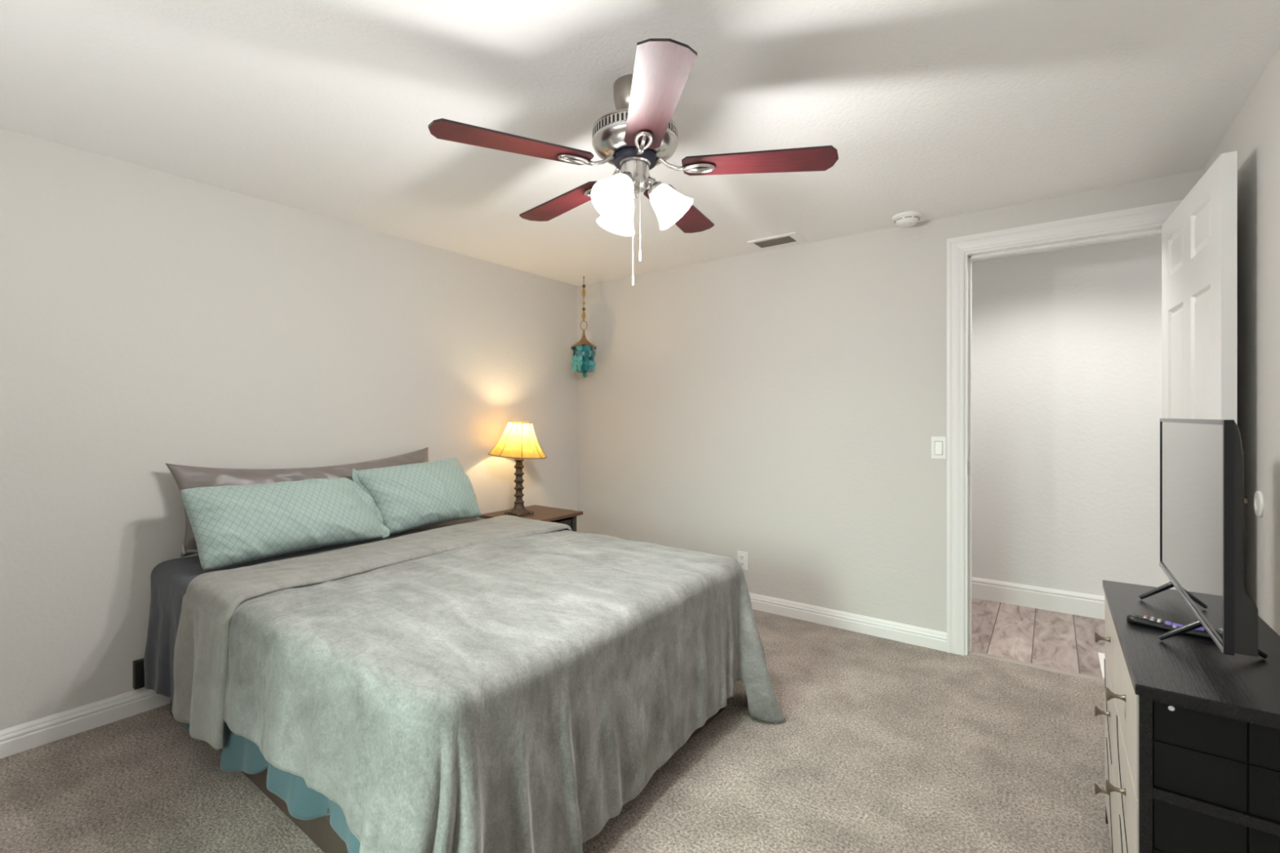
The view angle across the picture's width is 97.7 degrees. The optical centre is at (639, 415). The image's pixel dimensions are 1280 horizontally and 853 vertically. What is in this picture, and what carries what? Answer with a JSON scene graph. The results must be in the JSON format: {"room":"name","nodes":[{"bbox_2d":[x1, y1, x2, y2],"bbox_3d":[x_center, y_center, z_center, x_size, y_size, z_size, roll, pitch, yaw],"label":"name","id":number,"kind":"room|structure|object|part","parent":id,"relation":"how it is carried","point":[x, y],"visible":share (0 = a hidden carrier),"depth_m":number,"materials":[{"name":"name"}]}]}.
{"room":"bedroom","nodes":[
{"label":"bedroom","id":0,"kind":"room"},
{"bbox_2d":[0,127,577,730],"bbox_3d":[-1.852,0.095,2.679,0.115,2.245,4.656,0,0,36],"label":"wall","id":1,"kind":"structure","parent":0,"point":[150,318],"depth_m":2.40,"materials":[{"name":"grey paint"}]},
{"bbox_2d":[0,687,170,758],"bbox_3d":[-1.799,1.169,2.641,0.015,0.095,4.426,0,0,36],"label":"baseboard","id":2,"kind":"structure","parent":1,"relation":"attached to","point":[17,739],"depth_m":2.14,"materials":[{"name":"white paint"}]},
{"bbox_2d":[133,657,144,689],"bbox_3d":[-2.047,1.054,2.288,0.034,0.110,0.036,0,0,36],"label":"power adapter","id":3,"kind":"object","parent":1,"relation":"attached to","point":[138,664],"visible":0.74,"depth_m":2.27,"materials":[{"name":"black plastic"}]},
{"bbox_2d":[0,597,1111,852],"bbox_3d":[0.364,1.242,1.708,4.836,0.050,5.715,0,0,36],"label":"floor","id":4,"kind":"structure","parent":0,"point":[881,745],"depth_m":1.91,"materials":[{"name":"carpet"}]},
{"bbox_2d":[170,698,727,852],"bbox_3d":[-0.788,0.920,2.341,1.939,0.594,1.450,0,0,36],"label":"bed","id":5,"kind":"object","parent":4,"relation":"on","point":[319,830],"visible":0.06,"depth_m":1.61,"materials":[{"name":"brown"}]},
{"bbox_3d":[-1.883,1.147,2.286,0.050,0.140,0.045,0,0,36],"label":"leg","id":6,"kind":"part","parent":5,"relation":"part of","materials":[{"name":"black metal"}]},
{"bbox_2d":[143,517,484,703],"bbox_3d":[-1.328,0.862,2.722,0.644,0.511,1.550,0,0,36],"label":"sheet","id":7,"kind":"object","parent":5,"relation":"on","point":[171,580],"visible":0.21,"depth_m":2.23,"materials":[{"name":"grey fabric"}]},
{"bbox_2d":[180,477,389,569],"bbox_3d":[-1.507,0.438,2.458,0.247,0.306,0.770,0,0,36],"label":"bed pillow","id":8,"kind":"object","parent":7,"relation":"on","point":[234,524],"visible":1,"depth_m":2.33,"materials":[{"name":"teal fabric"}]},
{"bbox_2d":[164,447,428,557],"bbox_3d":[-1.537,0.382,2.805,0.150,0.399,1.300,0,0,36],"label":"pillow","id":9,"kind":"object","parent":7,"relation":"on","point":[185,477],"visible":0.22,"depth_m":2.52,"materials":[{"name":"grey fabric"}]},
{"bbox_2d":[351,457,481,535],"bbox_3d":[-1.158,0.421,2.988,0.237,0.356,0.684,0,0,36],"label":"bed pillow","id":10,"kind":"object","parent":7,"relation":"on","point":[406,497],"visible":0.94,"depth_m":2.90,"materials":[{"name":"teal fabric"}]},
{"bbox_2d":[182,721,662,852],"bbox_3d":[-0.577,0.999,2.191,1.538,0.254,1.567,0,0,36],"label":"bed skirt","id":11,"kind":"object","parent":5,"relation":"on","point":[239,753],"visible":0.12,"depth_m":1.54,"materials":[{"name":"teal fabric"}]},
{"bbox_2d":[171,515,785,852],"bbox_3d":[-0.533,0.888,2.180,1.749,0.642,1.751,0,0,36],"label":"blanket","id":12,"kind":"object","parent":5,"relation":"on","point":[504,683],"visible":1,"depth_m":1.60,"materials":[{"name":"grey fabric"}]},
{"bbox_2d":[479,505,582,531],"bbox_3d":[-0.715,0.929,3.702,0.465,0.575,0.490,0,0,36],"label":"nightstand","id":13,"kind":"object","parent":4,"relation":"on","point":[568,517],"visible":0.23,"depth_m":3.70,"materials":[{"name":"brown wood"}]},
{"bbox_2d":[488,421,546,516],"bbox_3d":[-0.798,0.338,3.655,0.373,0.608,0.373,0,0,36],"label":"table lamp","id":14,"kind":"object","parent":13,"relation":"on","point":[518,440],"visible":1,"depth_m":3.58,"materials":[{"name":"yellow fabric"}]},
{"bbox_3d":[-0.798,0.155,3.655,0.365,0.236,0.365,0,0,36],"label":"lamp shade","id":15,"kind":"part","parent":14,"relation":"part of","materials":[{"name":"yellow fabric"}]},
{"bbox_3d":[-0.733,0.871,3.715,0.370,0.413,0.406,0,0,36],"label":"panel","id":16,"kind":"part","parent":13,"relation":"part of","materials":[{"name":"brown wood"}]},
{"bbox_3d":[-0.568,0.777,3.594,0.020,0.180,0.344,0,0,36],"label":"drawer","id":17,"kind":"part","parent":13,"relation":"part of","materials":[{"name":"brown wood"}]},
{"bbox_3d":[-0.452,0.941,3.751,0.040,0.553,0.040,0,0,36],"label":"leg","id":18,"kind":"part","parent":13,"relation":"part of","materials":[{"name":"brown wood"}]},
{"bbox_2d":[1097,652,1105,678],"bbox_3d":[2.404,1.212,2.603,0.408,0.010,0.338,0,0,36],"label":"floor mat","id":19,"kind":"object","parent":4,"relation":"on","point":[1101,655],"visible":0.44,"depth_m":2.74,"materials":[{"name":"white"}]},
{"bbox_2d":[1094,580,1279,852],"bbox_3d":[1.261,0.856,1.285,0.319,0.722,0.815,0,0,36],"label":"dresser","id":20,"kind":"object","parent":4,"relation":"on","point":[1192,728],"visible":0.92,"depth_m":1.03,"materials":[{"name":"black wood"}]},
{"bbox_3d":[1.261,1.023,1.527,0.033,0.029,0.029,0,0,36],"label":"knob","id":21,"kind":"part","parent":20,"relation":"part of","materials":[{"name":"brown metal"}]},
{"bbox_3d":[1.261,0.809,1.527,0.033,0.029,0.029,0,0,36],"label":"knob","id":22,"kind":"part","parent":20,"relation":"part of","materials":[{"name":"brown metal"}]},
{"bbox_3d":[1.261,0.607,1.527,0.033,0.029,0.029,0,0,36],"label":"knob","id":23,"kind":"part","parent":20,"relation":"part of","materials":[{"name":"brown metal"}]},
{"bbox_3d":[1.506,0.866,1.594,0.278,0.702,0.012,0,0,36],"label":"frame","id":24,"kind":"part","parent":20,"relation":"part of","materials":[{"name":"white wood"}]},
{"bbox_3d":[1.283,0.618,1.511,0.020,0.198,0.386,0,0,36],"label":"drawer","id":25,"kind":"part","parent":20,"relation":"part of","materials":[{"name":"beige wood"}]},
{"bbox_3d":[1.283,1.032,1.511,0.020,0.219,0.386,0,0,36],"label":"drawer","id":26,"kind":"part","parent":20,"relation":"part of","materials":[{"name":"beige wood"}]},
{"bbox_3d":[1.283,0.820,1.511,0.020,0.198,0.386,0,0,36],"label":"drawer","id":27,"kind":"part","parent":20,"relation":"part of","materials":[{"name":"beige wood"}]},
{"bbox_3d":[1.031,0.809,1.213,0.033,0.029,0.029,0,0,36],"label":"knob","id":28,"kind":"part","parent":20,"relation":"part of","materials":[{"name":"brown metal"}]},
{"bbox_3d":[1.031,0.607,1.213,0.033,0.029,0.029,0,0,36],"label":"knob","id":29,"kind":"part","parent":20,"relation":"part of","materials":[{"name":"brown metal"}]},
{"bbox_3d":[1.052,1.032,1.197,0.020,0.219,0.386,0,0,36],"label":"drawer","id":30,"kind":"part","parent":20,"relation":"part of","materials":[{"name":"beige wood"}]},
{"bbox_3d":[1.052,0.820,1.197,0.020,0.198,0.386,0,0,36],"label":"drawer","id":31,"kind":"part","parent":20,"relation":"part of","materials":[{"name":"beige wood"}]},
{"bbox_3d":[1.052,0.618,1.197,0.020,0.198,0.386,0,0,36],"label":"drawer","id":32,"kind":"part","parent":20,"relation":"part of","materials":[{"name":"beige wood"}]},
{"bbox_2d":[1126,613,1213,639],"bbox_3d":[1.236,0.485,1.286,0.042,0.020,0.178,0,0,-43],"label":"remote control","id":33,"kind":"object","parent":20,"relation":"on","point":[1133,618],"visible":0.66,"depth_m":1.30,"materials":[{"name":"black plastic"}]},
{"bbox_2d":[1138,417,1267,658],"bbox_3d":[1.303,0.250,1.314,0.165,0.487,0.750,0,0,36],"label":"television","id":34,"kind":"object","parent":20,"relation":"on","point":[1202,460],"visible":1,"depth_m":1.14,"materials":[{"name":"black plastic"}]},
{"bbox_3d":[1.040,0.866,0.959,0.278,0.702,0.012,0,0,36],"label":"frame","id":35,"kind":"part","parent":20,"relation":"part of","materials":[{"name":"black wood"}]},
{"bbox_3d":[1.037,0.825,0.965,0.225,0.602,0.004,0,0,36],"label":"panel","id":36,"kind":"part","parent":20,"relation":"part of","materials":[{"name":"black wood"}]},
{"bbox_2d":[0,0,1279,285],"bbox_3d":[0.364,-1.058,1.708,4.836,0.060,5.715,0,0,36],"label":"ceiling","id":37,"kind":"structure","parent":0,"point":[936,109],"depth_m":1.83,"materials":[{"name":"white paint"}]},
{"bbox_2d":[570,276,596,377],"bbox_3d":[-0.415,-0.653,4.137,0.189,0.751,0.189,0,0,-9],"label":"wind chime","id":38,"kind":"object","parent":37,"relation":"hanging from","point":[584,362],"visible":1,"depth_m":4.10,"materials":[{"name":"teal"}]},
{"bbox_2d":[427,38,838,285],"bbox_3d":[-0.016,-0.715,1.784,1.153,0.627,1.142,0,0,36],"label":"ceiling fan","id":39,"kind":"object","parent":37,"relation":"hanging from","point":[640,135],"visible":1,"depth_m":1.65,"materials":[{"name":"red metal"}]},
{"bbox_3d":[-0.358,-0.771,1.589,0.457,0.006,0.129,0,5,-25],"label":"blade","id":40,"kind":"part","parent":39,"relation":"part of","materials":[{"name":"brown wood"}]},
{"bbox_3d":[-0.275,-0.769,2.026,0.129,0.006,0.457,-7,4,-43],"label":"blade","id":41,"kind":"part","parent":39,"relation":"part of","materials":[{"name":"brown wood"}]},
{"bbox_3d":[-0.071,-0.655,1.651,0.134,0.137,0.137,0,0,36],"label":"lamp shade","id":42,"kind":"part","parent":39,"relation":"part of","materials":[{"name":"white glass"}]},
{"bbox_3d":[-0.070,-0.655,1.855,0.136,0.137,0.130,0,0,36],"label":"lamp shade","id":43,"kind":"part","parent":39,"relation":"part of","materials":[{"name":"white glass"}]},
{"bbox_3d":[-0.064,-0.669,1.665,0.052,0.074,0.069,0,0,36],"label":"bulb","id":44,"kind":"part","parent":39,"relation":"part of","materials":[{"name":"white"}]},
{"bbox_3d":[-0.021,-0.567,1.720,0.003,0.268,0.003,0,0,36],"label":"pull chain","id":45,"kind":"part","parent":39,"relation":"part of","materials":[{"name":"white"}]},
{"bbox_2d":[600,112,676,136],"bbox_3d":[-0.015,-0.869,1.750,0.263,0.021,0.263,0,0,36],"label":"vent","id":46,"kind":"object","parent":39,"relation":"attached to","point":[609,120],"depth_m":1.64,"materials":[{"name":"silver metal"}]},
{"bbox_3d":[0.001,-0.611,1.705,0.003,0.215,0.003,0,0,36],"label":"pull chain","id":47,"kind":"part","parent":39,"relation":"part of","materials":[{"name":"white metal"}]},
{"bbox_3d":[0.032,-0.771,1.375,0.129,0.006,0.457,5,-1,-7],"label":"blade","id":48,"kind":"part","parent":39,"relation":"part of","materials":[{"name":"brown wood"}]},
{"bbox_3d":[0.106,-0.655,1.754,0.134,0.137,0.129,0,0,36],"label":"lamp shade","id":49,"kind":"part","parent":39,"relation":"part of","materials":[{"name":"white glass"}]},
{"bbox_3d":[0.152,-0.763,2.090,0.129,0.006,0.457,-6,-4,26],"label":"blade","id":50,"kind":"part","parent":39,"relation":"part of","materials":[{"name":"brown wood"}]},
{"bbox_3d":[0.356,-0.760,1.680,0.457,0.006,0.129,2,-5,11],"label":"blade","id":51,"kind":"part","parent":39,"relation":"part of","materials":[{"name":"red wood"}]},
{"bbox_2d":[746,231,807,250],"bbox_3d":[0.807,-1.024,3.291,0.295,0.011,0.190,0,0,36],"label":"ceiling vent","id":52,"kind":"object","parent":37,"relation":"in","point":[791,238],"visible":1,"depth_m":3.27,"materials":[{"name":"white plastic"}]},
{"bbox_2d":[892,211,922,227],"bbox_3d":[1.374,-1.004,2.881,0.140,0.048,0.140,0,0,36],"label":"smoke detector","id":53,"kind":"object","parent":37,"relation":"attached to","point":[908,219],"visible":1,"depth_m":2.84,"materials":[{"name":"white plastic"}]},
{"bbox_2d":[577,169,1203,632],"bbox_3d":[1.795,0.095,3.475,4.821,2.245,1.174,0,0,36],"label":"wall","id":54,"kind":"structure","parent":0,"point":[784,407],"depth_m":3.42,"materials":[{"name":"grey paint"}]},
{"bbox_2d":[737,551,747,569],"bbox_3d":[0.654,0.925,3.579,0.070,0.114,0.010,0,0,36],"label":"wall outlet","id":55,"kind":"object","parent":54,"relation":"attached to","point":[742,557],"visible":0.91,"depth_m":3.57,"materials":[{"name":"white plastic"}]},
{"bbox_2d":[739,560,744,566],"bbox_3d":[0.653,0.946,3.577,0.032,0.030,0.004,0,0,36],"label":"receptacle","id":56,"kind":"object","parent":55,"relation":"attached to","point":[742,562],"depth_m":3.57,"materials":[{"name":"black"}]},
{"bbox_2d":[739,554,744,559],"bbox_3d":[0.653,0.904,3.577,0.032,0.030,0.004,0,0,36],"label":"receptacle","id":57,"kind":"object","parent":55,"relation":"attached to","point":[741,556],"depth_m":3.58,"materials":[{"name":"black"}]},
{"bbox_2d":[749,592,946,652],"bbox_3d":[0.543,1.169,3.657,2.588,0.095,0.015,0,0,36],"label":"baseboard","id":58,"kind":"structure","parent":54,"relation":"attached to","point":[914,635],"depth_m":3.16,"materials":[{"name":"white paint"}]},
{"bbox_2d":[931,436,946,459],"bbox_3d":[1.556,0.167,2.915,0.070,0.116,0.014,0,0,36],"label":"light switch","id":59,"kind":"object","parent":54,"relation":"attached to","point":[938,443],"visible":1,"depth_m":2.91,"materials":[{"name":"white plastic"}]},
{"bbox_2d":[968,650,1104,682],"bbox_3d":[2.003,1.214,2.662,0.787,0.006,0.044,0,0,36],"label":"trim","id":60,"kind":"structure","parent":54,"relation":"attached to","point":[988,655],"depth_m":2.71,"materials":[{"name":"beige"}]},
{"bbox_2d":[971,577,1104,619],"bbox_3d":[2.611,1.149,3.470,3.300,0.135,0.016,0,0,36],"label":"baseboard","id":61,"kind":"structure","parent":54,"relation":"attached to","point":[1091,606],"depth_m":3.53,"materials":[{"name":"white paint"}]},
{"bbox_2d":[964,222,1164,655],"bbox_3d":[2.005,0.192,2.664,0.787,2.050,0.119,0,0,36],"label":"trim","id":62,"kind":"structure","parent":54,"relation":"attached to","point":[1152,228],"depth_m":2.84,"materials":[{"name":"white paint"}]},
{"bbox_2d":[946,200,1182,655],"bbox_3d":[1.965,0.153,2.610,0.943,2.128,0.018,0,0,36],"label":"trim","id":63,"kind":"structure","parent":54,"relation":"attached to","point":[957,247],"depth_m":2.85,"materials":[{"name":"white paint"}]},
{"bbox_2d":[1161,151,1247,590],"bbox_3d":[2.048,0.193,2.064,0.133,2.020,0.796,0,0,36],"label":"door","id":64,"kind":"structure","parent":54,"relation":"in","point":[1199,238],"depth_m":1.92,"materials":[{"name":"white paint"}]},
{"bbox_2d":[1203,45,1279,635],"bbox_3d":[1.087,0.095,0.520,0.115,2.245,4.656,0,0,36],"label":"wall","id":65,"kind":"structure","parent":0,"point":[1254,132],"depth_m":1.70,"materials":[{"name":"grey paint"}]},
{"bbox_2d":[1253,490,1264,517],"bbox_3d":[1.878,0.267,1.700,0.008,0.080,0.080,0,0,36],"label":"bumper cover","id":66,"kind":"object","parent":65,"relation":"attached to","point":[1258,500],"visible":1,"depth_m":1.69,"materials":[{"name":"white plastic"}]}
]}

